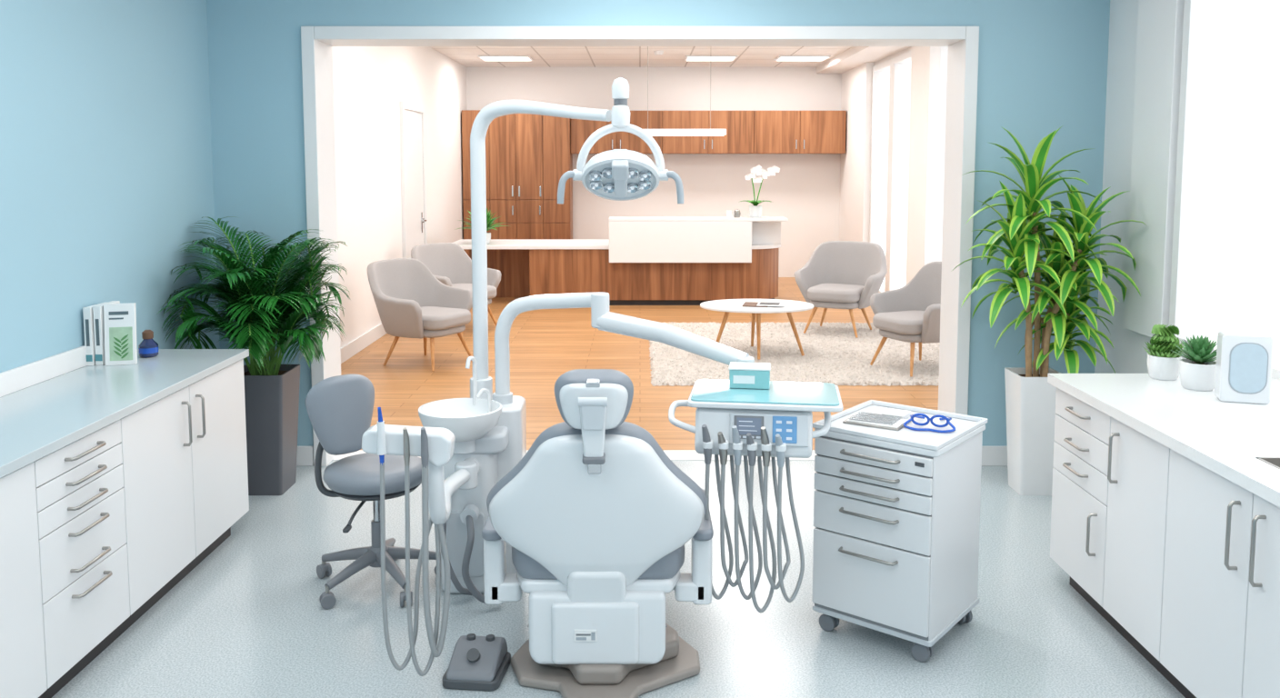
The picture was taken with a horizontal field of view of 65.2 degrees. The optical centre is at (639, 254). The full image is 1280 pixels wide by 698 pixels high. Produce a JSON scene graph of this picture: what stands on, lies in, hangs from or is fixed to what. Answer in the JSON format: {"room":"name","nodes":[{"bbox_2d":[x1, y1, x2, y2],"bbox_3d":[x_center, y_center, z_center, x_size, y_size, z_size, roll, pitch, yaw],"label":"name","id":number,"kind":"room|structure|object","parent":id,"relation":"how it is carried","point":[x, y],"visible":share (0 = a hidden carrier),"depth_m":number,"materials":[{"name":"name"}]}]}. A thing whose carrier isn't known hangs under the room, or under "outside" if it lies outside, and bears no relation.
{"room":"dental clinic","nodes":[
{"label":"dental clinic","id":0,"kind":"room"},
{"bbox_2d":[0,0,219,372],"bbox_3d":[-2.565,0.106,2.143,0.150,3.000,7.450,0,5,0],"label":"wall","id":1,"kind":"structure","parent":0,"point":[106,157],"depth_m":4.58,"materials":[{"name":"blue paint"}]},
{"bbox_2d":[331,46,467,347],"bbox_3d":[-2.785,-0.845,10.943,0.150,3.300,9.650,0,5,0],"label":"wall","id":2,"kind":"structure","parent":0,"point":[370,83],"depth_m":10.48,"materials":[{"name":"beige paint"}]},
{"bbox_2d":[340,322,387,363],"bbox_3d":[-2.700,0.728,11.087,0.020,0.140,9.650,0,5,0],"label":"baseboard","id":3,"kind":"structure","parent":2,"relation":"attached to","point":[355,346],"depth_m":9.66,"materials":[{"name":"white wood"}]},
{"bbox_2d":[399,100,427,258],"bbox_3d":[-2.690,-0.535,11.950,0.040,2.500,1.160,0,5,0],"label":"door frame","id":4,"kind":"structure","parent":2,"relation":"attached to","point":[401,103],"depth_m":11.40,"materials":[{"name":"white paint"}]},
{"bbox_2d":[404,109,424,258],"bbox_3d":[-2.700,-0.495,11.954,0.020,2.420,1.000,0,5,0],"label":"leaf","id":5,"kind":"object","parent":2,"relation":"attached to","point":[413,120],"visible":0.56,"depth_m":11.91,"materials":[{"name":"white paint"}]},
{"bbox_2d":[421,118,424,219],"bbox_3d":[-2.699,-0.540,12.449,0.022,2.420,0.006,0,5,0],"label":"hinges","id":6,"kind":"object","parent":5,"relation":"attached to","point":[422,118],"depth_m":12.40,"materials":[{"name":"silver metal"}]},
{"bbox_2d":[51,277,1185,697],"bbox_3d":[0.280,1.192,7.313,6.280,0.100,17.550,0,5,0],"label":"floor","id":7,"kind":"structure","parent":0,"point":[250,620],"depth_m":4.05,"materials":[{"name":"plastic"}]},
{"bbox_2d":[0,345,249,697],"bbox_3d":[-2.186,1.073,2.613,0.604,0.990,4.610,0,5,0],"label":"base cabinet","id":8,"kind":"object","parent":7,"relation":"on","point":[117,482],"visible":0.94,"depth_m":3.71,"materials":[{"name":"white laminate"}]},
{"bbox_2d":[0,349,249,478],"bbox_3d":[-2.195,0.687,2.578,0.580,0.035,4.610,0,5,0],"label":"countertop","id":9,"kind":"structure","parent":8,"relation":"on","point":[39,420],"depth_m":3.86,"materials":[{"name":"white laminate"}]},
{"bbox_2d":[82,300,137,365],"bbox_3d":[-2.371,0.353,4.540,0.208,0.276,0.182,0,5,0],"label":"books","id":10,"kind":"object","parent":9,"relation":"on","point":[110,327],"visible":1,"depth_m":4.47,"materials":[{"name":"paper"}]},
{"bbox_2d":[109,326,132,360],"bbox_3d":[-2.324,0.400,4.479,0.095,0.150,0.002,-1,0,-14],"label":"picture","id":11,"kind":"object","parent":10,"relation":"attached to","point":[120,337],"depth_m":4.48},
{"bbox_2d":[113,334,129,359],"bbox_3d":[-2.323,0.412,4.477,0.063,0.110,0.002,-1,0,-14],"label":"print","id":12,"kind":"object","parent":10,"relation":"attached to","point":[125,336],"depth_m":4.48},
{"bbox_2d":[138,330,159,358],"bbox_3d":[-2.300,0.415,4.677,0.085,0.125,0.085,0,5,0],"label":"glass bottle","id":13,"kind":"object","parent":9,"relation":"on","point":[148,347],"visible":1,"depth_m":4.65,"materials":[{"name":"blue glass"}]},
{"bbox_2d":[156,216,349,495],"bbox_3d":[-2.075,0.558,5.434,0.810,1.503,0.919,0,5,0],"label":"potted palm","id":14,"kind":"object","parent":7,"relation":"on","point":[266,302],"visible":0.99,"depth_m":5.38,"materials":[{"name":"plant"}]},
{"bbox_2d":[243,364,299,495],"bbox_3d":[-2.070,0.968,5.530,0.310,0.670,0.310,0,5,0],"label":"pot","id":15,"kind":"object","parent":14,"relation":"on","point":[271,393],"depth_m":5.41,"materials":[{"name":"grey plastic"}]},
{"bbox_2d":[305,373,436,609],"bbox_3d":[-1.124,0.964,4.276,0.582,0.906,0.569,0,5,0],"label":"stool","id":16,"kind":"object","parent":7,"relation":"on","point":[340,408],"visible":0.87,"depth_m":4.19,"materials":[{"name":"grey plastic"}]},
{"bbox_2d":[320,562,328,571],"bbox_3d":[-1.379,1.364,4.366,0.024,0.032,0.040,-5,7,-44],"label":"hood","id":17,"kind":"object","parent":16,"relation":"attached to","point":[324,565],"depth_m":4.35,"materials":[{"name":"grey plastic"}]},
{"bbox_2d":[305,373,374,455],"bbox_3d":[-1.257,0.679,4.251,0.330,0.337,0.090,-5,3,-42],"label":"backrest cushion","id":18,"kind":"object","parent":16,"relation":"on","point":[340,408],"depth_m":4.20,"materials":[{"name":"grey leather"}]},
{"bbox_2d":[322,452,421,495],"bbox_3d":[-1.120,0.935,4.252,0.436,0.097,0.414,0,5,0],"label":"seat cushion","id":19,"kind":"object","parent":16,"relation":"on","point":[356,475],"depth_m":4.13,"materials":[{"name":"grey leather"}]},
{"bbox_2d":[367,258,472,371],"bbox_3d":[-1.978,0.522,9.060,0.829,0.927,0.923,3,6,28],"label":"armchair","id":20,"kind":"object","parent":7,"relation":"on","point":[410,302],"visible":0.98,"depth_m":8.99,"materials":[{"name":"grey fabric"}]},
{"bbox_2d":[420,306,470,329],"bbox_3d":[-1.875,0.571,9.010,0.597,0.129,0.546,3,6,28],"label":"seat cushion","id":21,"kind":"object","parent":20,"relation":"on","point":[434,317],"depth_m":8.84,"materials":[{"name":"grey fabric"}]},
{"bbox_2d":[410,242,500,334],"bbox_3d":[-1.994,0.358,10.858,0.829,0.927,0.923,4,6,35],"label":"armchair","id":22,"kind":"object","parent":7,"relation":"on","point":[449,263],"visible":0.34,"depth_m":11.05,"materials":[{"name":"grey fabric"}]},
{"bbox_2d":[452,283,496,299],"bbox_3d":[-1.899,0.409,10.796,0.597,0.129,0.546,4,6,35],"label":"seat cushion","id":23,"kind":"object","parent":22,"relation":"on","point":[491,289],"depth_m":10.76,"materials":[{"name":"grey fabric"}]},
{"bbox_2d":[442,633,510,691],"bbox_3d":[-0.575,1.427,3.534,0.200,0.118,0.230,1,5,6],"label":"foot pedal","id":24,"kind":"object","parent":7,"relation":"on","point":[477,663],"visible":0.99,"depth_m":3.47,"materials":[{"name":"grey plastic"}]},
{"bbox_2d":[361,291,609,676],"bbox_3d":[-0.706,0.814,3.924,0.702,1.267,1.201,3,6,31],"label":"dental cuspidor unit","id":25,"kind":"object","parent":7,"relation":"on","point":[465,446],"visible":0.91,"depth_m":4.03,"materials":[{"name":"white plastic"}]},
{"bbox_2d":[418,398,502,441],"bbox_3d":[-0.735,0.685,4.099,0.340,0.122,0.340,0,5,0],"label":"bowl","id":26,"kind":"object","parent":25,"relation":"on","point":[469,419],"depth_m":4.10,"materials":[{"name":"white ceramic"}]},
{"bbox_2d":[470,77,683,399],"bbox_3d":[-0.334,-0.007,4.047,1.041,1.380,0.291,3,6,31],"label":"lamp","id":27,"kind":"object","parent":25,"relation":"on","point":[617,175],"visible":0.98,"depth_m":3.95,"materials":[{"name":"white plastic"}]},
{"bbox_2d":[461,110,572,256],"bbox_3d":[-1.875,-0.905,15.457,1.630,2.600,0.610,0,5,0],"label":"tall cabinet","id":28,"kind":"object","parent":7,"relation":"on","point":[527,155],"visible":0.73,"depth_m":15.15,"materials":[{"name":"brown wood"}]},
{"bbox_2d":[332,450,816,459],"bbox_3d":[0.000,1.242,6.188,3.740,0.004,0.200,0,5,0],"label":"threshold","id":29,"kind":"object","parent":7,"relation":"on","point":[673,455],"visible":0.14,"depth_m":6.17,"materials":[{"name":"white"}]},
{"bbox_2d":[481,369,713,697],"bbox_3d":[-0.147,0.859,4.111,0.806,1.145,1.968,0,5,0],"label":"dental chair","id":30,"kind":"object","parent":7,"relation":"on","point":[596,519],"visible":1,"depth_m":3.35,"materials":[{"name":"white plastic"}]},
{"bbox_2d":[576,637,586,639],"bbox_3d":[-0.200,1.303,3.390,0.035,0.010,0.001,0,5,0],"label":"print","id":31,"kind":"object","parent":30,"relation":"on","point":[577,638],"depth_m":3.39},
{"bbox_2d":[576,633,590,635],"bbox_3d":[-0.192,1.289,3.389,0.050,0.006,0.001,0,5,0],"label":"print","id":32,"kind":"object","parent":30,"relation":"on","point":[576,634],"depth_m":3.39,"materials":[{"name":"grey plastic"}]},
{"bbox_2d":[590,632,595,639],"bbox_3d":[-0.159,1.294,3.389,0.013,0.028,0.001,0,5,0],"label":"print","id":33,"kind":"object","parent":30,"relation":"attached to","point":[593,635],"depth_m":3.39},
{"bbox_2d":[554,369,633,429],"bbox_3d":[-0.147,0.465,3.200,0.268,0.195,0.092,0,20,0],"label":"cushion","id":34,"kind":"object","parent":30,"relation":"on","point":[615,385],"depth_m":3.15,"materials":[{"name":"grey plastic"}]},
{"bbox_2d":[486,421,707,518],"bbox_3d":[-0.147,0.856,3.388,0.791,0.652,0.114,0,20,0],"label":"backrest","id":35,"kind":"object","parent":30,"relation":"on","point":[684,497],"depth_m":3.29,"materials":[{"name":"grey plastic"}]},
{"bbox_2d":[511,544,684,579],"bbox_3d":[-0.147,1.029,3.814,0.610,0.140,0.790,0,5,0],"label":"seat cushion","id":36,"kind":"object","parent":30,"relation":"on","point":[669,566],"depth_m":3.43,"materials":[{"name":"grey leather"}]},
{"bbox_2d":[596,311,843,613],"bbox_3d":[0.242,0.767,3.792,1.074,0.999,0.530,2,6,23],"label":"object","id":37,"kind":"object","parent":30,"relation":"attached to","point":[776,421],"visible":0.98,"depth_m":3.56,"materials":[{"name":"white plastic"}]},
{"bbox_2d":[728,361,770,389],"bbox_3d":[0.415,0.458,3.777,0.156,0.078,0.116,1,5,8],"label":"tissue box","id":38,"kind":"object","parent":37,"relation":"on","point":[745,375],"visible":1,"depth_m":3.72,"materials":[{"name":"teal cardboard"}]},
{"bbox_2d":[687,379,843,412],"bbox_3d":[0.463,0.518,3.701,0.588,0.027,0.435,0,5,0],"label":"tray","id":39,"kind":"object","parent":37,"relation":"on","point":[708,395],"depth_m":3.59,"materials":[{"name":"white plastic"}]},
{"bbox_2d":[452,216,787,305],"bbox_3d":[-0.300,0.054,13.089,4.300,1.120,1.140,0,5,0],"label":"reception desk","id":40,"kind":"object","parent":7,"relation":"on","point":[644,260],"visible":0.89,"depth_m":12.67,"materials":[{"name":"brown wood"}]},
{"bbox_2d":[454,208,508,243],"bbox_3d":[-2.037,-0.396,12.900,0.662,0.511,0.702,1,5,12],"label":"potted fern","id":41,"kind":"object","parent":40,"relation":"on","point":[489,223],"visible":0.38,"depth_m":12.82,"materials":[{"name":"green plant"}]},
{"bbox_2d":[486,232,490,243],"bbox_3d":[-2.020,-0.209,12.884,0.200,0.140,0.200,0,5,0],"label":"pot","id":42,"kind":"object","parent":41,"relation":"on","point":[488,235],"depth_m":12.83,"materials":[{"name":"white ceramic"}]},
{"bbox_2d":[726,210,734,218],"bbox_3d":[1.131,-0.509,12.600,0.095,0.090,0.070,3,6,28],"label":"coffee mug","id":43,"kind":"object","parent":40,"relation":"on","point":[728,212],"visible":1,"depth_m":12.58,"materials":[{"name":"white ceramic"}]},
{"bbox_2d":[726,210,731,218],"bbox_3d":[1.120,-0.510,12.606,0.070,0.090,0.070,0,5,0],"label":"cup","id":44,"kind":"object","parent":43,"relation":"on","point":[728,213],"depth_m":12.58,"materials":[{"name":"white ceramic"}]},
{"bbox_2d":[733,209,740,217],"bbox_3d":[1.230,-0.520,12.665,0.090,0.100,0.090,0,5,0],"label":"sugar bowl","id":45,"kind":"object","parent":40,"relation":"on","point":[736,212],"visible":1,"depth_m":12.63,"materials":[{"name":"ceramic"}]},
{"bbox_2d":[738,164,779,218],"bbox_3d":[1.460,-0.802,12.636,0.430,0.667,0.438,-3,6,-34],"label":"potted orchid","id":46,"kind":"object","parent":40,"relation":"on","point":[755,211],"visible":1,"depth_m":12.60,"materials":[{"name":"white plant"}]},
{"bbox_2d":[648,321,939,386],"bbox_3d":[1.550,0.909,9.672,2.936,0.032,3.136,0,5,0],"label":"area rug","id":47,"kind":"object","parent":7,"relation":"on","point":[833,353],"visible":0.7,"depth_m":9.22,"materials":[{"name":"carpet"}]},
{"bbox_2d":[700,299,813,359],"bbox_3d":[1.090,0.694,9.351,1.060,0.459,0.800,0,5,0],"label":"coffee table","id":48,"kind":"object","parent":47,"relation":"on","point":[727,305],"visible":0.94,"depth_m":9.22,"materials":[{"name":"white wood"}]},
{"bbox_2d":[742,301,785,307],"bbox_3d":[1.152,0.462,9.266,0.380,0.017,0.260,1,5,12],"label":"magazine","id":49,"kind":"object","parent":48,"relation":"on","point":[746,304],"visible":1,"depth_m":9.22,"materials":[{"name":"paper"}]},
{"bbox_2d":[759,301,779,305],"bbox_3d":[1.200,0.455,9.250,0.180,0.001,0.170,1,5,12],"label":"print","id":50,"kind":"object","parent":49,"relation":"on","point":[760,303],"depth_m":9.22,"materials":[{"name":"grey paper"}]},
{"bbox_2d":[794,240,886,338],"bbox_3d":[2.125,0.348,10.573,0.923,0.927,0.829,3,6,28],"label":"armchair","id":51,"kind":"object","parent":47,"relation":"on","point":[838,275],"visible":0.99,"depth_m":10.68,"materials":[{"name":"grey fabric"}]},
{"bbox_2d":[807,283,864,302],"bbox_3d":[2.071,0.402,10.475,0.546,0.129,0.597,3,6,28],"label":"seat cushion","id":52,"kind":"object","parent":51,"relation":"on","point":[819,293],"depth_m":10.25,"materials":[{"name":"grey fabric"}]},
{"bbox_2d":[870,261,941,377],"bbox_3d":[2.458,0.536,8.655,0.805,0.900,0.896,-2,6,-24],"label":"armchair","id":53,"kind":"object","parent":47,"relation":"on","point":[910,313],"visible":0.73,"depth_m":8.82,"materials":[{"name":"grey fabric"}]},
{"bbox_2d":[872,310,925,334],"bbox_3d":[2.355,0.583,8.614,0.580,0.125,0.530,-2,6,-24],"label":"seat cushion","id":54,"kind":"object","parent":53,"relation":"on","point":[910,322],"depth_m":8.46,"materials":[{"name":"grey fabric"}]},
{"bbox_2d":[812,400,987,662],"bbox_3d":[0.987,1.046,3.855,0.494,0.818,0.534,4,7,39],"label":"cart","id":55,"kind":"object","parent":7,"relation":"on","point":[896,514],"visible":0.98,"depth_m":3.68,"materials":[{"name":"white metal"}]},
{"bbox_2d":[842,408,910,430],"bbox_3d":[0.944,0.638,3.915,0.220,0.020,0.255,3,6,32],"label":"tray","id":56,"kind":"object","parent":55,"relation":"on","point":[890,419],"visible":0.94,"depth_m":3.86,"materials":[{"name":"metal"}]},
{"bbox_2d":[903,413,955,432],"bbox_3d":[1.112,0.627,3.825,0.189,0.056,0.199,2,6,20],"label":"goggles","id":57,"kind":"object","parent":55,"relation":"on","point":[917,415],"visible":1,"depth_m":3.78,"materials":[{"name":"blue plastic"}]},
{"bbox_2d":[905,46,939,284],"bbox_3d":[3.185,-0.877,11.292,0.110,3.300,0.750,0,5,0],"label":"window","id":58,"kind":"structure","parent":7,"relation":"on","point":[925,60],"depth_m":11.09,"materials":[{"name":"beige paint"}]},
{"bbox_2d":[954,125,1146,495],"bbox_3d":[2.175,0.304,5.457,0.909,2.006,0.749,0,5,0],"label":"dracaena","id":59,"kind":"object","parent":7,"relation":"on","point":[1030,400],"visible":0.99,"depth_m":5.37,"materials":[{"name":"green plant"}]},
{"bbox_2d":[1004,367,1060,495],"bbox_3d":[2.170,0.975,5.511,0.260,0.660,0.260,0,5,0],"label":"pot","id":60,"kind":"object","parent":59,"relation":"on","point":[1030,400],"depth_m":5.41,"materials":[{"name":"white ceramic"}]},
{"bbox_2d":[1047,373,1279,697],"bbox_3d":[2.217,1.142,2.333,0.957,0.902,4.040,0,5,0],"label":"base cabinet","id":61,"kind":"object","parent":7,"relation":"on","point":[1165,513],"visible":1,"depth_m":3.40,"materials":[{"name":"white laminate"}]},
{"bbox_2d":[1047,373,1279,469],"bbox_3d":[2.225,0.588,3.688,0.941,0.040,1.240,0,5,0],"label":"countertop","id":62,"kind":"structure","parent":61,"relation":"on","point":[1197,425],"depth_m":3.62,"materials":[{"name":"white laminate"}]},
{"bbox_2d":[1143,323,1184,380],"bbox_3d":[2.201,0.408,4.195,0.165,0.227,0.168,2,6,23],"label":"potted succulent","id":63,"kind":"object","parent":62,"relation":"on","point":[1163,364],"visible":0.96,"depth_m":4.16,"materials":[{"name":"green plant"}]},
{"bbox_2d":[1146,352,1181,380],"bbox_3d":[2.200,0.471,4.200,0.130,0.100,0.130,0,5,0],"label":"pot","id":64,"kind":"object","parent":63,"relation":"on","point":[1164,366],"depth_m":4.15,"materials":[{"name":"white ceramic"}]},
{"bbox_2d":[1170,334,1217,391],"bbox_3d":[2.241,0.430,4.005,0.208,0.218,0.210,0,5,0],"label":"potted succulent","id":65,"kind":"object","parent":62,"relation":"on","point":[1197,368],"visible":0.94,"depth_m":3.97,"materials":[{"name":"green plant"}]},
{"bbox_2d":[1179,358,1216,391],"bbox_3d":[2.240,0.483,4.010,0.140,0.110,0.140,0,5,0],"label":"pot","id":66,"kind":"object","parent":65,"relation":"on","point":[1195,375],"depth_m":3.96,"materials":[{"name":"white ceramic"}]},
{"bbox_2d":[1214,330,1273,404],"bbox_3d":[2.289,0.428,3.792,0.170,0.260,0.094,2,5,18],"label":"air purifier","id":67,"kind":"object","parent":62,"relation":"on","point":[1244,365],"visible":1,"depth_m":3.75,"materials":[{"name":"white plastic"}]},
{"bbox_2d":[1255,457,1279,469],"bbox_3d":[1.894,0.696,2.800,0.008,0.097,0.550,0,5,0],"label":"sink","id":68,"kind":"object","parent":62,"relation":"in","point":[1262,460],"depth_m":3.02,"materials":[{"name":"metal"}]},
{"bbox_2d":[430,46,852,67],"bbox_3d":[0.280,-2.545,10.864,6.280,0.100,9.800,0,5,0],"label":"ceiling","id":69,"kind":"structure","parent":0,"point":[543,56],"depth_m":13.99,"materials":[{"name":"tile"}]},
{"bbox_2d":[478,55,533,60],"bbox_3d":[-1.900,-2.785,14.206,0.720,0.025,0.560,0,5,0],"label":"ceiling light","id":70,"kind":"object","parent":69,"relation":"in","point":[484,57],"depth_m":14.06,"materials":[{"name":"white plastic"}]},
{"bbox_2d":[653,50,663,55],"bbox_3d":[0.250,-2.701,13.410,0.130,0.050,0.130,0,5,0],"label":"smoke detector","id":71,"kind":"object","parent":69,"relation":"attached to","point":[656,53],"visible":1,"depth_m":13.37,"materials":[{"name":"white plastic"}]},
{"bbox_2d":[643,46,726,136],"bbox_3d":[0.520,-2.090,12.748,1.160,1.148,0.130,0,5,0],"label":"pendant lamp","id":72,"kind":"object","parent":69,"relation":"hanging from","point":[710,132],"visible":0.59,"depth_m":12.73,"materials":[{"name":"metal"}]},
{"bbox_2d":[650,135,723,136],"bbox_3d":[0.520,-1.522,12.800,1.100,0.008,0.090,0,5,0],"label":"diffuser","id":73,"kind":"object","parent":72,"relation":"attached to","point":[651,135],"depth_m":12.79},
{"bbox_2d":[684,55,737,60],"bbox_3d":[1.000,-2.785,14.206,0.720,0.025,0.560,0,5,0],"label":"ceiling light","id":74,"kind":"object","parent":69,"relation":"in","point":[687,57],"depth_m":14.05,"materials":[{"name":"white plastic"}]},
{"bbox_2d":[773,55,830,60],"bbox_3d":[2.300,-2.785,14.206,0.720,0.025,0.560,0,5,0],"label":"ceiling light","id":75,"kind":"object","parent":69,"relation":"in","point":[781,57],"depth_m":14.09,"materials":[{"name":"white plastic"}]},
{"bbox_2d":[816,46,911,73],"bbox_3d":[3.010,-2.439,10.798,0.520,0.100,9.650,0,5,0],"label":"ceiling beam","id":76,"kind":"structure","parent":69,"relation":"attached to","point":[855,56],"depth_m":13.40,"materials":[{"name":"beige paint"}]},
{"bbox_2d":[466,67,841,277],"bbox_3d":[0.280,-1.289,15.823,6.280,3.300,0.150,0,5,0],"label":"wall","id":77,"kind":"structure","parent":0,"point":[805,191],"depth_m":15.72,"materials":[{"name":"beige paint"}]},
{"bbox_2d":[570,110,846,153],"bbox_3d":[1.038,-1.880,15.414,4.185,0.650,0.519,0,5,0],"label":"upper cabinet","id":78,"kind":"object","parent":77,"relation":"attached to","point":[747,132],"visible":0.86,"depth_m":15.19,"materials":[{"name":"brown wood"}]},
{"bbox_2d":[206,0,1109,446],"bbox_3d":[-0.005,-0.394,5.989,5.710,3.300,0.300,0,5,0],"label":"wall","id":79,"kind":"structure","parent":0,"point":[1043,64],"depth_m":5.79,"materials":[{"name":"blue paint"}]},
{"bbox_2d":[296,446,313,466],"bbox_3d":[-2.220,1.204,5.975,0.540,0.120,0.018,0,5,0],"label":"baseboard","id":80,"kind":"structure","parent":79,"relation":"attached to","point":[305,456],"depth_m":5.97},
{"bbox_2d":[300,26,340,466],"bbox_3d":[-1.907,-0.038,6.019,0.075,2.585,0.345,0,5,0],"label":"door frame","id":81,"kind":"structure","parent":79,"relation":"attached to","point":[316,55],"depth_m":5.90,"materials":[{"name":"white wood"}]},
{"bbox_2d":[313,26,966,46],"bbox_3d":[0.000,-1.288,5.905,3.740,0.075,0.345,0,5,0],"label":"trim","id":82,"kind":"structure","parent":79,"relation":"attached to","point":[332,35],"depth_m":5.74,"materials":[{"name":"white paint"}]},
{"bbox_2d":[938,26,979,415],"bbox_3d":[1.907,-0.038,6.019,0.075,2.585,0.345,0,5,0],"label":"door frame","id":83,"kind":"structure","parent":79,"relation":"attached to","point":[962,55],"depth_m":5.90,"materials":[{"name":"white wood"}]},
{"bbox_2d":[981,446,1007,466],"bbox_3d":[2.325,1.204,5.975,0.750,0.120,0.018,0,5,0],"label":"baseboard","id":84,"kind":"structure","parent":79,"relation":"attached to","point":[991,455],"depth_m":5.97,"materials":[{"name":"white paint"}]},
{"bbox_2d":[839,62,885,247],"bbox_3d":[3.285,-1.206,14.902,0.270,3.300,1.700,0,5,0],"label":"wall","id":85,"kind":"structure","parent":0,"point":[856,82],"depth_m":14.47,"materials":[{"name":"white paint"}]},
{"bbox_2d":[869,65,883,244],"bbox_3d":[3.305,-1.050,14.023,0.130,3.150,0.080,0,5,0],"label":"window","id":86,"kind":"structure","parent":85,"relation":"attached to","point":[877,76],"depth_m":13.96,"materials":[{"name":"glass"}]},
{"bbox_2d":[873,46,948,291],"bbox_3d":[3.305,-0.733,10.100,0.130,3.070,7.790,0,5,0],"label":"window","id":87,"kind":"structure","parent":85,"relation":"in","point":[905,57],"depth_m":12.82,"materials":[{"name":"glass"}]},
{"bbox_2d":[874,47,911,65],"bbox_3d":[3.345,-2.337,9.954,0.150,0.150,7.950,0,5,0],"label":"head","id":88,"kind":"object","parent":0,"point":[910,48],"depth_m":12.87},
{"bbox_2d":[1123,0,1184,337],"bbox_3d":[2.675,-0.623,5.190,0.050,2.100,0.390,0,5,0],"label":"column","id":89,"kind":"structure","parent":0,"point":[1160,23],"depth_m":5.15,"materials":[{"name":"white paint"}]},
{"bbox_2d":[1094,0,1220,373],"bbox_3d":[2.775,-0.193,5.430,0.150,3.000,0.850,0,5,0],"label":"wall","id":90,"kind":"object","parent":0,"point":[1128,355],"depth_m":5.62,"materials":[{"name":"white paint"}]},
{"bbox_2d":[1203,0,1225,338],"bbox_3d":[3.135,-0.399,6.039,0.570,3.300,0.200,0,5,0],"label":"wall","id":91,"kind":"structure","parent":0,"point":[1223,2],"depth_m":5.93,"materials":[{"name":"white paint"}]},
{"bbox_3d":[2.775,1.200,1.816,0.150,0.880,6.600,0,5,0],"label":"wall","id":92,"kind":"structure","parent":0,"visible":0},
{"bbox_2d":[1169,0,1217,336],"bbox_3d":[2.735,-0.565,4.939,0.130,2.070,0.060,0,5,0],"label":"window","id":93,"kind":"structure","parent":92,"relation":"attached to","point":[1199,15],"depth_m":4.92,"materials":[{"name":"glass"}]},
{"bbox_2d":[1176,336,1279,379],"bbox_3d":[2.735,0.687,2.272,0.130,0.060,5.480,0,5,0],"label":"frame","id":94,"kind":"object","parent":92,"relation":"on","point":[1275,368],"visible":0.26,"depth_m":4.35,"materials":[{"name":"white"}]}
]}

